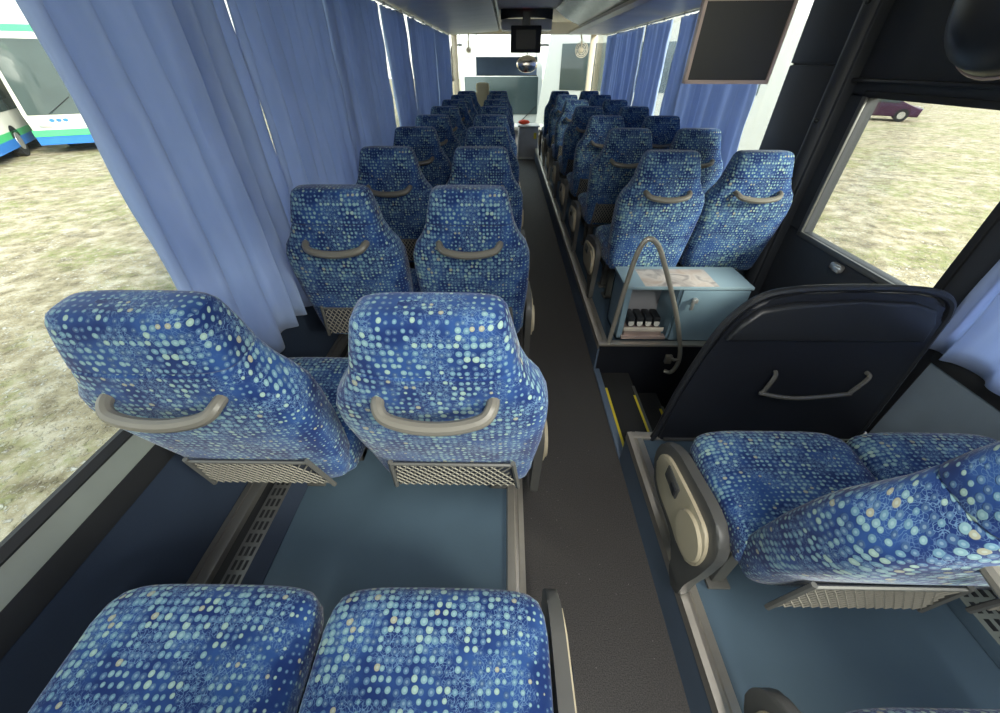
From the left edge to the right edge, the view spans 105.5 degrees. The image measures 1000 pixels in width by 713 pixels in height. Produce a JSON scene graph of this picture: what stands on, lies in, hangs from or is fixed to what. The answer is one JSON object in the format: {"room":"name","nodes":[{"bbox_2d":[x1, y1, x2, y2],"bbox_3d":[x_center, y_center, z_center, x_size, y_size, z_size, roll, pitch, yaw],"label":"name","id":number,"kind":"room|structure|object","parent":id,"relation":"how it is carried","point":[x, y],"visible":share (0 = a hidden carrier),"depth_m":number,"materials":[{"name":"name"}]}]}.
{"room":"vehicle interior","nodes":[
{"label":"vehicle interior","id":0,"kind":"room"},
{"bbox_2d":[0,306,339,712],"bbox_3d":[-0.936,-1.339,4.038,0.050,1.000,10.600,1,38,1],"label":"wall","id":1,"kind":"structure","parent":0,"point":[162,538],"depth_m":1.01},
{"bbox_2d":[0,429,133,566],"bbox_3d":[-0.955,-1.836,3.655,0.032,0.025,10.600,1,38,1],"label":"trim","id":2,"kind":"structure","parent":1,"relation":"attached to","point":[15,539],"depth_m":0.86,"materials":[{"name":"black rubber"}]},
{"bbox_2d":[0,435,154,611],"bbox_3d":[-0.936,-1.808,3.676,0.050,0.045,10.600,1,38,1],"label":"window sill","id":3,"kind":"structure","parent":1,"relation":"attached to","point":[15,573],"depth_m":0.85,"materials":[{"name":"plastic"}]},
{"bbox_2d":[0,444,175,659],"bbox_3d":[-0.931,-1.762,3.711,0.060,0.070,10.600,1,38,1],"label":"trim","id":4,"kind":"structure","parent":1,"relation":"attached to","point":[29,602],"depth_m":0.86,"materials":[{"name":"plastic"}]},
{"bbox_2d":[262,449,506,634],"bbox_3d":[-0.402,-1.023,3.672,1.033,0.228,9.650,1,38,1],"label":"floor","id":5,"kind":"structure","parent":0,"point":[364,531],"depth_m":1.33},
{"bbox_2d":[28,584,323,712],"bbox_3d":[-0.614,0.634,0.548,0.469,0.966,0.628,1,38,1],"label":"seat","id":6,"kind":"object","parent":5,"relation":"on","point":[160,648],"visible":0.89,"depth_m":0.72,"materials":[{"name":"blue fabric"}]},
{"bbox_2d":[44,290,367,486],"bbox_3d":[-0.663,0.148,1.160,0.469,0.986,0.678,1,38,1],"label":"seat","id":7,"kind":"object","parent":5,"relation":"on","point":[180,372],"visible":0.93,"depth_m":0.75,"materials":[{"name":"blue fabric"}]},
{"bbox_2d":[289,357,365,471],"bbox_3d":[-0.661,0.180,1.325,0.460,0.154,0.456,1,38,1],"label":"cushion","id":8,"kind":"object","parent":7,"relation":"on","point":[328,372],"depth_m":1.33,"materials":[{"name":"fabric"}]},
{"bbox_2d":[186,334,347,584],"bbox_3d":[-0.817,-1.128,3.567,0.200,0.062,9.500,1,38,1],"label":"duct","id":9,"kind":"object","parent":5,"relation":"on","point":[245,547],"visible":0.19,"depth_m":1.31,"materials":[{"name":"metal"}]},
{"bbox_2d":[286,184,420,335],"bbox_3d":[-0.616,-0.348,1.819,0.469,0.966,0.628,1,38,1],"label":"seat","id":10,"kind":"object","parent":5,"relation":"on","point":[341,249],"visible":0.66,"depth_m":1.46,"materials":[{"name":"blue fabric"}]},
{"bbox_2d":[410,268,420,291],"bbox_3d":[-0.615,-0.308,1.957,0.460,0.154,0.456,1,38,1],"label":"cushion","id":11,"kind":"object","parent":10,"relation":"on","point":[416,288],"depth_m":1.95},
{"bbox_2d":[356,146,431,268],"bbox_3d":[-0.604,-0.849,2.467,0.469,0.966,0.628,1,38,1],"label":"seat","id":12,"kind":"object","parent":5,"relation":"on","point":[394,176],"visible":0.46,"depth_m":2.08,"materials":[{"name":"blue fabric"}]},
{"bbox_2d":[393,126,451,187],"bbox_3d":[-0.592,-1.338,3.100,0.469,0.966,0.628,1,38,1],"label":"seat","id":13,"kind":"object","parent":5,"relation":"on","point":[435,165],"visible":0.23,"depth_m":2.69,"materials":[{"name":"blue fabric"}]},
{"bbox_2d":[298,587,576,712],"bbox_3d":[-0.107,0.621,0.565,0.526,0.966,0.690,1,38,1],"label":"seat","id":14,"kind":"object","parent":5,"relation":"on","point":[388,649],"visible":1,"depth_m":0.72,"materials":[{"name":"blue fabric"}]},
{"bbox_2d":[415,114,460,164],"bbox_3d":[-0.580,-1.815,3.717,0.469,0.966,0.628,1,38,1],"label":"seat","id":15,"kind":"object","parent":5,"relation":"on","point":[449,142],"visible":0.23,"depth_m":3.29,"materials":[{"name":"blue fabric"}]},
{"bbox_2d":[336,292,547,491],"bbox_3d":[-0.095,0.136,1.176,0.526,0.986,0.739,1,38,1],"label":"seat","id":16,"kind":"object","parent":5,"relation":"on","point":[442,388],"visible":1,"depth_m":0.73,"materials":[{"name":"blue fabric"}]},
{"bbox_2d":[430,106,466,145],"bbox_3d":[-0.568,-2.317,4.366,0.469,0.966,0.628,1,38,1],"label":"seat","id":17,"kind":"object","parent":5,"relation":"on","point":[459,129],"visible":0.18,"depth_m":3.94,"materials":[{"name":"blue fabric"}]},
{"bbox_2d":[442,99,473,129],"bbox_3d":[-0.555,-2.855,5.062,0.469,0.966,0.628,1,38,1],"label":"seat","id":18,"kind":"object","parent":5,"relation":"on","point":[467,120],"visible":0.23,"depth_m":4.63,"materials":[{"name":"blue fabric"}]},
{"bbox_2d":[451,94,477,120],"bbox_3d":[-0.542,-3.417,5.790,0.469,0.966,0.628,1,38,1],"label":"seat","id":19,"kind":"object","parent":5,"relation":"on","point":[472,111],"visible":0.2,"depth_m":5.37,"materials":[{"name":"blue fabric"}]},
{"bbox_2d":[458,91,480,114],"bbox_3d":[-0.529,-3.967,6.502,0.469,0.966,0.628,1,38,1],"label":"seat","id":20,"kind":"object","parent":5,"relation":"on","point":[476,104],"visible":0.16,"depth_m":6.07,"materials":[{"name":"blue fabric"}]},
{"bbox_2d":[413,185,534,357],"bbox_3d":[-0.083,-0.360,1.835,0.526,0.966,0.690,1,38,1],"label":"seat","id":21,"kind":"object","parent":5,"relation":"on","point":[470,241],"visible":0.73,"depth_m":1.44,"materials":[{"name":"blue fabric"}]},
{"bbox_2d":[446,146,525,238],"bbox_3d":[-0.071,-0.862,2.484,0.526,0.966,0.690,1,38,1],"label":"seat","id":22,"kind":"object","parent":5,"relation":"on","point":[471,165],"visible":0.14,"depth_m":2.04,"materials":[{"name":"blue fabric"}]},
{"bbox_2d":[464,126,523,228],"bbox_3d":[-0.059,-1.351,3.117,0.526,0.966,0.690,1,38,1],"label":"seat","id":23,"kind":"object","parent":5,"relation":"on","point":[476,135],"visible":0.14,"depth_m":2.65,"materials":[{"name":"blue fabric"}]},
{"bbox_2d":[473,114,520,187],"bbox_3d":[-0.048,-1.828,3.734,0.526,0.966,0.690,1,38,1],"label":"seat","id":24,"kind":"object","parent":5,"relation":"on","point":[483,119],"visible":0.16,"depth_m":3.26,"materials":[{"name":"blue fabric"}]},
{"bbox_2d":[479,106,514,139],"bbox_3d":[-0.036,-2.329,4.382,0.526,0.966,0.690,1,38,1],"label":"seat","id":25,"kind":"object","parent":5,"relation":"on","point":[501,110],"visible":0.14,"depth_m":3.90,"materials":[{"name":"blue fabric"}]},
{"bbox_2d":[483,99,513,127],"bbox_3d":[-0.023,-2.867,5.079,0.526,0.966,0.690,1,38,1],"label":"seat","id":26,"kind":"object","parent":5,"relation":"on","point":[491,102],"visible":0.12,"depth_m":4.60,"materials":[{"name":"blue fabric"}]},
{"bbox_2d":[506,478,525,593],"bbox_3d":[0.096,-1.104,3.600,0.062,0.044,9.650,1,38,1],"label":"trim","id":27,"kind":"structure","parent":5,"relation":"attached to","point":[515,545],"depth_m":1.31,"materials":[{"name":"metal"}]},
{"bbox_2d":[460,22,582,34],"bbox_3d":[0.472,-6.161,7.023,2.710,0.320,0.060,1,38,1],"label":"wall","id":28,"kind":"structure","parent":0,"point":[558,28],"depth_m":7.06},
{"bbox_2d":[476,29,536,75],"bbox_3d":[0.126,-5.790,7.257,1.200,0.693,0.042,1,38,1],"label":"windshield","id":29,"kind":"object","parent":28,"relation":"attached to","point":[485,66],"visible":0.56,"depth_m":7.37,"materials":[{"name":"glass"}]},
{"bbox_2d":[494,0,571,21],"bbox_3d":[0.393,-2.954,2.734,2.710,0.150,10.650,1,38,1],"label":"ceiling","id":30,"kind":"structure","parent":0,"point":[502,4],"depth_m":5.11,"materials":[{"name":"plastic"}]},
{"bbox_2d":[511,11,541,52],"bbox_3d":[0.376,-4.671,5.481,0.440,0.456,0.064,1,38,1],"label":"monitor","id":31,"kind":"object","parent":30,"relation":"hanging from","point":[525,38],"visible":1,"depth_m":5.49,"materials":[{"name":"black plastic"}]},
{"bbox_2d":[516,53,536,72],"bbox_3d":[0.491,-5.641,6.954,0.380,0.720,0.596,1,38,1],"label":"mirror","id":32,"kind":"object","parent":30,"relation":"hanging from","point":[527,63],"visible":0.93,"depth_m":6.86,"materials":[{"name":"white mirror"}]},
{"bbox_2d":[501,9,552,30],"bbox_3d":[0.384,-4.924,5.566,0.740,0.225,0.360,1,38,1],"label":"bulkhead","id":33,"kind":"object","parent":30,"relation":"attached to","point":[546,23],"visible":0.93,"depth_m":5.43,"materials":[{"name":"black"}]},
{"bbox_2d":[682,0,798,83],"bbox_3d":[0.950,-1.430,1.409,0.340,0.681,0.076,3,38,4],"label":"monitor","id":34,"kind":"object","parent":30,"relation":"hanging from","point":[734,41],"visible":1,"depth_m":1.51,"materials":[{"name":"black plastic"}]},
{"bbox_2d":[517,159,690,712],"bbox_3d":[0.366,-0.942,3.721,0.539,0.040,9.650,1,38,1],"label":"floor","id":35,"kind":"structure","parent":0,"point":[583,541],"depth_m":1.55,"materials":[{"name":"carpet"}]},
{"bbox_2d":[594,368,622,458],"bbox_3d":[0.593,0.300,2.104,0.035,0.052,0.680,1,38,1],"label":"trim","id":36,"kind":"structure","parent":35,"relation":"attached to","point":[613,428],"depth_m":2.05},
{"bbox_2d":[538,149,706,347],"bbox_3d":[1.177,-1.966,4.892,1.074,0.228,6.520,1,38,1],"label":"floor","id":37,"kind":"structure","parent":0,"point":[601,304],"depth_m":2.93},
{"bbox_2d":[538,91,568,155],"bbox_3d":[0.934,-3.972,6.508,0.526,0.966,0.690,1,38,1],"label":"seat","id":38,"kind":"object","parent":37,"relation":"on","point":[542,133],"visible":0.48,"depth_m":6.20,"materials":[{"name":"blue fabric"}]},
{"bbox_2d":[541,95,577,166],"bbox_3d":[0.921,-3.421,5.796,0.526,0.966,0.690,1,38,1],"label":"seat","id":39,"kind":"object","parent":37,"relation":"on","point":[556,111],"visible":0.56,"depth_m":5.49,"materials":[{"name":"blue fabric"}]},
{"bbox_2d":[534,153,598,368],"bbox_3d":[0.636,-1.976,4.895,0.010,0.160,6.520,1,38,1],"label":"baseboard","id":40,"kind":"structure","parent":37,"relation":"attached to","point":[591,345],"depth_m":3.09,"materials":[{"name":"metal"}]},
{"bbox_2d":[546,100,588,180],"bbox_3d":[0.907,-2.859,5.068,0.526,0.966,0.690,1,38,1],"label":"seat","id":41,"kind":"object","parent":37,"relation":"on","point":[565,117],"visible":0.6,"depth_m":4.75,"materials":[{"name":"blue fabric"}]},
{"bbox_2d":[535,148,606,348],"bbox_3d":[0.660,-2.056,4.832,0.062,0.044,6.520,1,38,1],"label":"trim","id":42,"kind":"structure","parent":37,"relation":"attached to","point":[592,315],"depth_m":3.04,"materials":[{"name":"metal"}]},
{"bbox_2d":[552,106,603,197],"bbox_3d":[0.894,-2.321,4.372,0.526,0.966,0.690,1,38,1],"label":"seat","id":43,"kind":"object","parent":37,"relation":"on","point":[575,130],"visible":0.52,"depth_m":4.04,"materials":[{"name":"blue fabric"}]},
{"bbox_2d":[559,115,624,221],"bbox_3d":[0.881,-1.783,3.675,0.526,0.966,0.690,1,38,1],"label":"seat","id":44,"kind":"object","parent":37,"relation":"on","point":[591,144],"visible":0.62,"depth_m":3.34,"materials":[{"name":"blue fabric"}]},
{"bbox_2d":[589,95,610,106],"bbox_3d":[1.418,-3.400,5.767,0.469,0.966,0.628,1,38,1],"label":"seat","id":45,"kind":"object","parent":37,"relation":"on","point":[595,100],"visible":0.13,"depth_m":5.32,"materials":[{"name":"blue fabric"}]},
{"bbox_2d":[569,128,651,251],"bbox_3d":[0.870,-1.306,3.058,0.526,0.966,0.690,1,38,1],"label":"seat","id":46,"kind":"object","parent":37,"relation":"on","point":[621,153],"visible":0.73,"depth_m":2.74,"materials":[{"name":"blue fabric"}]},
{"bbox_2d":[578,192,586,220],"bbox_3d":[0.898,-1.249,3.174,0.460,0.154,0.456,1,38,1],"label":"cushion","id":47,"kind":"object","parent":46,"relation":"on","point":[582,203],"depth_m":3.11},
{"bbox_2d":[602,100,627,115],"bbox_3d":[1.404,-2.837,5.040,0.469,0.966,0.628,1,38,1],"label":"seat","id":48,"kind":"object","parent":37,"relation":"on","point":[610,107],"visible":0.14,"depth_m":4.59,"materials":[{"name":"blue fabric"}]},
{"bbox_2d":[618,106,648,127],"bbox_3d":[1.391,-2.299,4.343,0.469,0.966,0.628,1,38,1],"label":"seat","id":49,"kind":"object","parent":37,"relation":"on","point":[634,116],"visible":0.09,"depth_m":3.90,"materials":[{"name":"blue fabric"}]},
{"bbox_2d":[583,150,704,297],"bbox_3d":[0.858,-0.798,2.402,0.526,0.966,0.690,1,38,1],"label":"seat","id":50,"kind":"object","parent":37,"relation":"on","point":[664,198],"visible":0.97,"depth_m":2.10,"materials":[{"name":"blue fabric"}]},
{"bbox_2d":[595,224,610,264],"bbox_3d":[0.886,-0.741,2.518,0.460,0.154,0.456,1,38,1],"label":"cushion","id":51,"kind":"object","parent":50,"relation":"on","point":[602,233],"depth_m":2.46,"materials":[{"name":"fabric"}]},
{"bbox_2d":[607,236,681,373],"bbox_3d":[0.854,-0.239,2.087,0.450,0.871,0.075,1,38,1],"label":"handrail","id":52,"kind":"object","parent":37,"relation":"attached to","point":[668,358],"visible":1,"depth_m":2.00,"materials":[{"name":"metal"}]},
{"bbox_2d":[641,115,679,149],"bbox_3d":[1.379,-1.761,3.647,0.469,0.966,0.628,1,38,1],"label":"seat","id":53,"kind":"object","parent":37,"relation":"on","point":[664,129],"visible":0.18,"depth_m":3.21,"materials":[{"name":"blue fabric"}]},
{"bbox_2d":[607,266,754,339],"bbox_3d":[1.029,-0.304,2.245,0.694,0.351,0.296,1,38,1],"label":"base cabinet","id":54,"kind":"object","parent":37,"relation":"on","point":[705,296],"visible":0.84,"depth_m":2.16,"materials":[{"name":"blue laminate"}]},
{"bbox_2d":[620,323,664,338],"bbox_3d":[0.845,-0.186,2.299,0.260,0.075,0.180,1,38,1],"label":"drip tray","id":55,"kind":"object","parent":54,"relation":"in","point":[629,332],"visible":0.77,"depth_m":2.24,"materials":[{"name":"metal"}]},
{"bbox_2d":[649,309,660,325],"bbox_3d":[0.924,-0.232,2.278,0.040,0.062,0.115,1,38,1],"label":"cup","id":56,"kind":"object","parent":55,"relation":"on","point":[656,318],"visible":0.89,"depth_m":2.24,"materials":[{"name":"black plastic"}]},
{"bbox_2d":[615,266,754,289],"bbox_3d":[1.029,-0.446,2.157,0.694,0.018,0.262,1,38,1],"label":"countertop","id":57,"kind":"structure","parent":54,"relation":"on","point":[643,278],"depth_m":2.13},
{"bbox_2d":[668,128,722,193],"bbox_3d":[1.367,-1.284,3.030,0.469,0.966,0.628,1,38,1],"label":"seat","id":58,"kind":"object","parent":37,"relation":"on","point":[707,141],"visible":0.32,"depth_m":2.61,"materials":[{"name":"blue fabric"}]},
{"bbox_2d":[675,150,794,269],"bbox_3d":[1.355,-0.776,2.373,0.469,0.966,0.628,1,38,1],"label":"seat","id":59,"kind":"object","parent":37,"relation":"on","point":[742,211],"visible":0.8,"depth_m":2.06,"materials":[{"name":"blue fabric"}]},
{"bbox_2d":[601,373,651,445],"bbox_3d":[0.707,0.543,2.287,0.186,0.604,0.676,1,38,1],"label":"stair step","id":60,"kind":"structure","parent":0,"point":[628,412],"depth_m":2.14,"materials":[{"name":"rubber"}]},
{"bbox_2d":[637,393,664,431],"bbox_3d":[0.907,0.679,2.389,0.215,0.604,0.676,1,38,1],"label":"stair step","id":61,"kind":"structure","parent":0,"point":[653,409],"depth_m":2.37,"materials":[{"name":"rubber"}]},
{"bbox_2d":[745,0,894,299],"bbox_3d":[1.658,-0.857,2.189,0.130,2.500,0.120,1,38,1],"label":"pillar","id":62,"kind":"structure","parent":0,"point":[871,18],"depth_m":1.87,"materials":[{"name":"plastic"}]},
{"bbox_2d":[643,440,999,712],"bbox_3d":[1.102,1.192,0.806,1.074,0.228,2.450,1,38,1],"label":"floor","id":63,"kind":"structure","parent":0,"point":[826,659],"depth_m":1.07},
{"bbox_2d":[619,439,711,712],"bbox_3d":[0.560,1.182,0.809,0.010,0.160,2.450,1,38,1],"label":"platform side","id":64,"kind":"structure","parent":63,"relation":"attached to","point":[693,686],"depth_m":1.28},
{"bbox_2d":[626,431,741,712],"bbox_3d":[0.584,1.102,0.746,0.062,0.044,2.450,1,38,1],"label":"trim","id":65,"kind":"structure","parent":63,"relation":"attached to","point":[721,696],"depth_m":1.13,"materials":[{"name":"metal"}]},
{"bbox_2d":[650,284,956,440],"bbox_3d":[1.114,0.083,1.433,0.910,0.764,0.102,1,38,1],"label":"panel","id":66,"kind":"object","parent":63,"relation":"on","point":[828,359],"visible":0.97,"depth_m":1.39,"materials":[{"name":"black plastic"}]},
{"bbox_2d":[654,431,999,612],"bbox_3d":[0.785,0.351,0.926,0.526,0.952,0.673,1,38,1],"label":"seat","id":67,"kind":"object","parent":63,"relation":"on","point":[802,510],"visible":1,"depth_m":0.81,"materials":[{"name":"blue fabric"}]},
{"bbox_2d":[689,431,876,561],"bbox_3d":[0.814,0.380,1.067,0.460,0.154,0.365,1,38,1],"label":"cushion","id":68,"kind":"object","parent":67,"relation":"on","point":[753,478],"depth_m":1.04,"materials":[{"name":"fabric"}]},
{"bbox_2d":[744,687,999,712],"bbox_3d":[0.781,0.742,0.408,0.526,0.966,0.690,1,38,1],"label":"seat","id":69,"kind":"object","parent":63,"relation":"on","point":[756,699],"visible":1,"depth_m":0.74,"materials":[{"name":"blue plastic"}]},
{"bbox_2d":[846,708,999,712],"bbox_3d":[0.809,0.799,0.524,0.460,0.154,0.456,1,38,1],"label":"cushion","id":70,"kind":"object","parent":69,"relation":"on","point":[871,710],"depth_m":0.67,"materials":[{"name":"fabric"}]},
{"bbox_2d":[841,439,999,668],"bbox_3d":[1.503,1.079,0.712,0.268,0.062,2.350,1,38,1],"label":"duct","id":71,"kind":"object","parent":63,"relation":"on","point":[984,626],"visible":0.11,"depth_m":1.11,"materials":[{"name":"metal"}]},
{"bbox_2d":[846,432,999,613],"bbox_3d":[1.282,0.373,0.898,0.469,0.952,0.611,1,38,1],"label":"seat","id":72,"kind":"object","parent":63,"relation":"on","point":[885,455],"visible":0.13,"depth_m":1.09,"materials":[{"name":"blue fabric"}]},
{"bbox_2d":[846,432,997,480],"bbox_3d":[1.284,0.384,1.061,0.460,0.154,0.365,1,38,1],"label":"cushion","id":73,"kind":"object","parent":72,"relation":"on","point":[886,455],"depth_m":1.10,"materials":[{"name":"fabric"}]},
{"bbox_2d":[736,0,999,440],"bbox_3d":[1.666,0.079,0.978,0.070,2.500,4.100,1,38,1],"label":"wall","id":74,"kind":"structure","parent":0,"point":[829,23],"depth_m":1.87,"materials":[{"name":"plastic"}]},
{"bbox_2d":[631,432,662,439],"bbox_3d":[1.119,0.358,1.685,1.074,0.016,0.038,1,38,1],"label":"trim","id":75,"kind":"structure","parent":74,"relation":"attached to","point":[645,435],"depth_m":1.68,"materials":[{"name":"metal"}]},
{"bbox_2d":[596,346,701,408],"bbox_3d":[1.130,0.309,2.529,1.074,0.938,0.006,1,38,1],"label":"panel","id":76,"kind":"object","parent":74,"relation":"attached to","point":[645,366],"depth_m":2.33,"materials":[{"name":"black plastic"}]},
{"bbox_2d":[598,340,705,346],"bbox_3d":[1.124,-0.074,2.244,1.086,0.016,0.045,1,38,1],"label":"trim","id":77,"kind":"structure","parent":74,"relation":"attached to","point":[632,343],"depth_m":2.23,"materials":[{"name":"metal"}]},
{"bbox_2d":[866,349,937,432],"bbox_3d":[1.681,-0.421,1.141,0.053,1.910,0.040,1,38,1],"label":"trim","id":78,"kind":"structure","parent":74,"relation":"attached to","point":[924,362],"depth_m":1.54,"materials":[{"name":"black plastic"}]},
{"bbox_2d":[929,352,999,410],"bbox_3d":[1.659,0.747,0.464,0.060,0.070,2.470,1,38,1],"label":"trim","id":79,"kind":"structure","parent":74,"relation":"attached to","point":[969,379],"depth_m":1.33,"materials":[{"name":"plastic"}]},
{"bbox_3d":[0.472,-4.547,8.270,2.710,0.900,0.060,1,38,1],"label":"wall","id":80,"kind":"structure","parent":0,"visible":0},
{"bbox_2d":[451,35,459,93],"bbox_3d":[-0.863,-5.474,7.565,0.100,1.470,0.080,1,38,1],"label":"post","id":81,"kind":"object","parent":80,"relation":"attached to","point":[453,37],"visible":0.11,"depth_m":7.36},
{"bbox_2d":[585,35,596,90],"bbox_3d":[1.756,-5.451,7.535,0.100,1.470,0.080,1,38,1],"label":"post","id":82,"kind":"object","parent":80,"relation":"attached to","point":[593,37],"visible":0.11,"depth_m":7.33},
{"bbox_3d":[0.464,-4.183,7.914,2.610,0.040,0.950,1,38,1],"label":"floor","id":83,"kind":"structure","parent":0,"visible":0},
{"bbox_2d":[476,82,489,106],"bbox_3d":[-0.306,-4.477,7.251,0.460,1.234,0.540,1,38,1],"label":"seat","id":84,"kind":"object","parent":83,"relation":"on","point":[482,88],"visible":0.25,"depth_m":6.76,"materials":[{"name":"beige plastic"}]},
{"bbox_2d":[517,123,539,158],"bbox_3d":[0.545,-4.227,7.467,0.420,0.574,0.440,1,38,1],"label":"console","id":85,"kind":"object","parent":83,"relation":"on","point":[527,133],"visible":0.91,"depth_m":7.29,"materials":[{"name":"white paint"}]},
{"bbox_3d":[1.675,-1.501,0.977,0.060,0.060,1.010,1,38,1],"label":"wall","id":86,"kind":"structure","parent":0,"visible":0},
{"bbox_2d":[759,0,999,433],"bbox_3d":[1.667,-0.362,1.851,0.095,2.830,1.020,1,38,1],"label":"door","id":87,"kind":"structure","parent":86,"relation":"in","point":[908,61],"depth_m":1.61,"materials":[{"name":"black plastic"}]},
{"bbox_2d":[944,0,999,80],"bbox_3d":[1.437,-0.978,0.988,0.351,0.424,0.366,30,47,33],"label":"housing","id":88,"kind":"object","parent":87,"relation":"attached to","point":[972,28],"visible":1,"depth_m":1.07,"materials":[{"name":"black plastic"}]},
{"bbox_3d":[1.664,-0.400,-0.422,0.050,0.330,2.470,1,38,1],"label":"wall","id":89,"kind":"structure","parent":0,"visible":0},
{"bbox_3d":[1.611,-0.532,0.115,0.024,0.022,1.380,1,38,1],"label":"rail","id":90,"kind":"object","parent":89,"relation":"attached to","visible":0},
{"bbox_2d":[929,260,999,395],"bbox_3d":[1.612,-0.086,0.542,0.063,1.197,1.392,1,38,1],"label":"curtain","id":91,"kind":"object","parent":90,"relation":"hanging from","point":[970,340],"visible":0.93,"depth_m":1.29,"materials":[{"name":"fabric"}]},
{"bbox_3d":[-0.936,-2.910,2.824,0.050,0.330,10.600,1,38,1],"label":"wall","id":92,"kind":"structure","parent":0,"visible":0},
{"bbox_2d":[381,0,500,34],"bbox_3d":[-0.481,-2.519,2.486,0.869,0.205,9.600,1,38,1],"label":"luggage rack","id":93,"kind":"object","parent":92,"relation":"attached to","point":[453,17],"visible":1,"depth_m":3.84,"materials":[{"name":"plastic"}]},
{"bbox_2d":[375,0,448,34],"bbox_3d":[-0.860,-2.976,3.277,0.024,0.022,6.800,1,38,1],"label":"rail","id":94,"kind":"object","parent":93,"relation":"attached to","point":[380,1],"visible":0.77,"depth_m":3.46,"materials":[{"name":"silver metal"}]},
{"bbox_2d":[15,0,312,352],"bbox_3d":[-0.906,-0.577,1.226,0.069,1.257,0.762,1,38,1],"label":"curtain","id":95,"kind":"object","parent":94,"relation":"hanging from","point":[164,91],"visible":0.84,"depth_m":1.10,"materials":[{"name":"fabric"}]},
{"bbox_2d":[226,0,358,192],"bbox_3d":[-0.894,-1.087,1.869,0.070,1.237,0.920,1,38,1],"label":"curtain","id":96,"kind":"object","parent":94,"relation":"hanging from","point":[286,47],"visible":0.67,"depth_m":1.68,"materials":[{"name":"fabric"}]},
{"bbox_2d":[322,0,396,172],"bbox_3d":[-0.878,-1.734,2.707,0.068,1.237,1.241,1,38,1],"label":"curtain","id":97,"kind":"object","parent":94,"relation":"hanging from","point":[354,27],"visible":0.61,"depth_m":2.40,"materials":[{"name":"fabric"}]},
{"bbox_2d":[379,4,417,126],"bbox_3d":[-0.864,-2.345,3.498,0.067,1.237,0.921,1,38,1],"label":"curtain","id":98,"kind":"object","parent":94,"relation":"hanging from","point":[393,22],"visible":0.66,"depth_m":3.24,"materials":[{"name":"fabric"}]},
{"bbox_2d":[407,16,438,114],"bbox_3d":[-0.846,-3.077,4.444,0.066,1.237,1.552,1,38,1],"label":"curtain","id":99,"kind":"object","parent":94,"relation":"hanging from","point":[422,44],"visible":0.6,"depth_m":4.16,"materials":[{"name":"fabric"}]},
{"bbox_2d":[434,29,452,105],"bbox_3d":[-0.822,-4.055,5.710,0.068,1.237,1.553,1,38,1],"label":"curtain","id":100,"kind":"object","parent":94,"relation":"hanging from","point":[442,44],"visible":0.56,"depth_m":5.43,"materials":[{"name":"fabric"}]},
{"bbox_3d":[1.753,-4.133,4.408,0.050,0.330,6.520,1,38,1],"label":"wall","id":101,"kind":"structure","parent":0,"visible":0},
{"bbox_2d":[556,0,701,34],"bbox_3d":[1.232,-3.642,3.925,0.967,0.232,5.900,1,38,1],"label":"luggage rack","id":102,"kind":"object","parent":101,"relation":"attached to","point":[593,17],"visible":1,"depth_m":3.98,"materials":[{"name":"plastic"}]},
{"bbox_2d":[606,9,699,35],"bbox_3d":[1.685,-3.611,4.098,0.024,0.022,5.150,1,38,1],"label":"rail","id":103,"kind":"object","parent":102,"relation":"attached to","point":[684,13],"visible":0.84,"depth_m":4.02,"materials":[{"name":"silver metal"}]},
{"bbox_2d":[600,27,644,105],"bbox_3d":[1.707,-4.017,5.661,0.066,1.237,2.102,1,38,1],"label":"curtain","id":104,"kind":"object","parent":103,"relation":"hanging from","point":[622,54],"visible":0.65,"depth_m":5.25,"materials":[{"name":"fabric"}]},
{"bbox_2d":[632,19,673,115],"bbox_3d":[1.683,-3.044,4.402,0.064,1.237,0.885,1,38,1],"label":"curtain","id":105,"kind":"object","parent":103,"relation":"hanging from","point":[657,37],"visible":0.59,"depth_m":4.18,"materials":[{"name":"fabric"}]},
{"bbox_2d":[659,12,758,174],"bbox_3d":[1.661,-2.109,3.192,0.068,1.237,1.784,1,38,1],"label":"curtain","id":106,"kind":"object","parent":103,"relation":"hanging from","point":[726,108],"visible":0.46,"depth_m":3.07,"materials":[{"name":"fabric"}]},
{"label":"outside","id":107,"kind":"structure","parent":0,"visible":0},
{"bbox_2d":[0,79,999,541],"bbox_3d":[0.147,-3.970,9.569,180.000,0.001,180.000,1,38,1],"label":"ground","id":108,"kind":"structure","parent":107,"point":[911,193],"depth_m":7.54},
{"bbox_2d":[0,79,35,155],"bbox_3d":[-20.044,-9.992,14.318,3.000,3.720,11.280,-22,43,-26],"label":"bus","id":109,"kind":"object","parent":108,"relation":"on","point":[15,132],"visible":0.35,"depth_m":13.75,"materials":[{"name":"white paint"}]},
{"bbox_2d":[0,24,93,145],"bbox_3d":[-18.011,-12.169,17.135,3.000,3.720,11.280,-17,41,-21],"label":"bus","id":110,"kind":"object","parent":108,"relation":"on","point":[27,72],"visible":0.3,"depth_m":13.13,"materials":[{"name":"white paint"}]},
{"bbox_2d":[450,35,548,122],"bbox_3d":[-0.157,-10.630,15.364,2.850,3.450,11.280,-1,38,-2],"label":"bus","id":111,"kind":"object","parent":108,"relation":"on","point":[523,92],"visible":0.29,"depth_m":10.80,"materials":[{"name":"white paint"}]},
{"bbox_2d":[450,44,461,80],"bbox_3d":[-1.205,-8.103,10.480,0.146,0.825,0.620,14,40,18],"label":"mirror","id":112,"kind":"object","parent":111,"relation":"attached to","point":[460,45],"depth_m":10.48,"materials":[{"name":"glass"}]},
{"bbox_2d":[536,5,808,150],"bbox_3d":[3.741,-6.063,9.414,5.332,3.500,2.550,19,41,22],"label":"bus","id":113,"kind":"object","parent":108,"relation":"on","point":[564,71],"visible":0.19,"depth_m":8.08,"materials":[{"name":"white paint"}]},
{"bbox_2d":[872,99,923,121],"bbox_3d":[22.409,-15.016,22.732,4.320,1.380,1.750,24,44,28],"label":"parked car","id":114,"kind":"object","parent":108,"relation":"on","point":[899,111],"visible":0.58,"depth_m":21.80,"materials":[{"name":"purple paint"}]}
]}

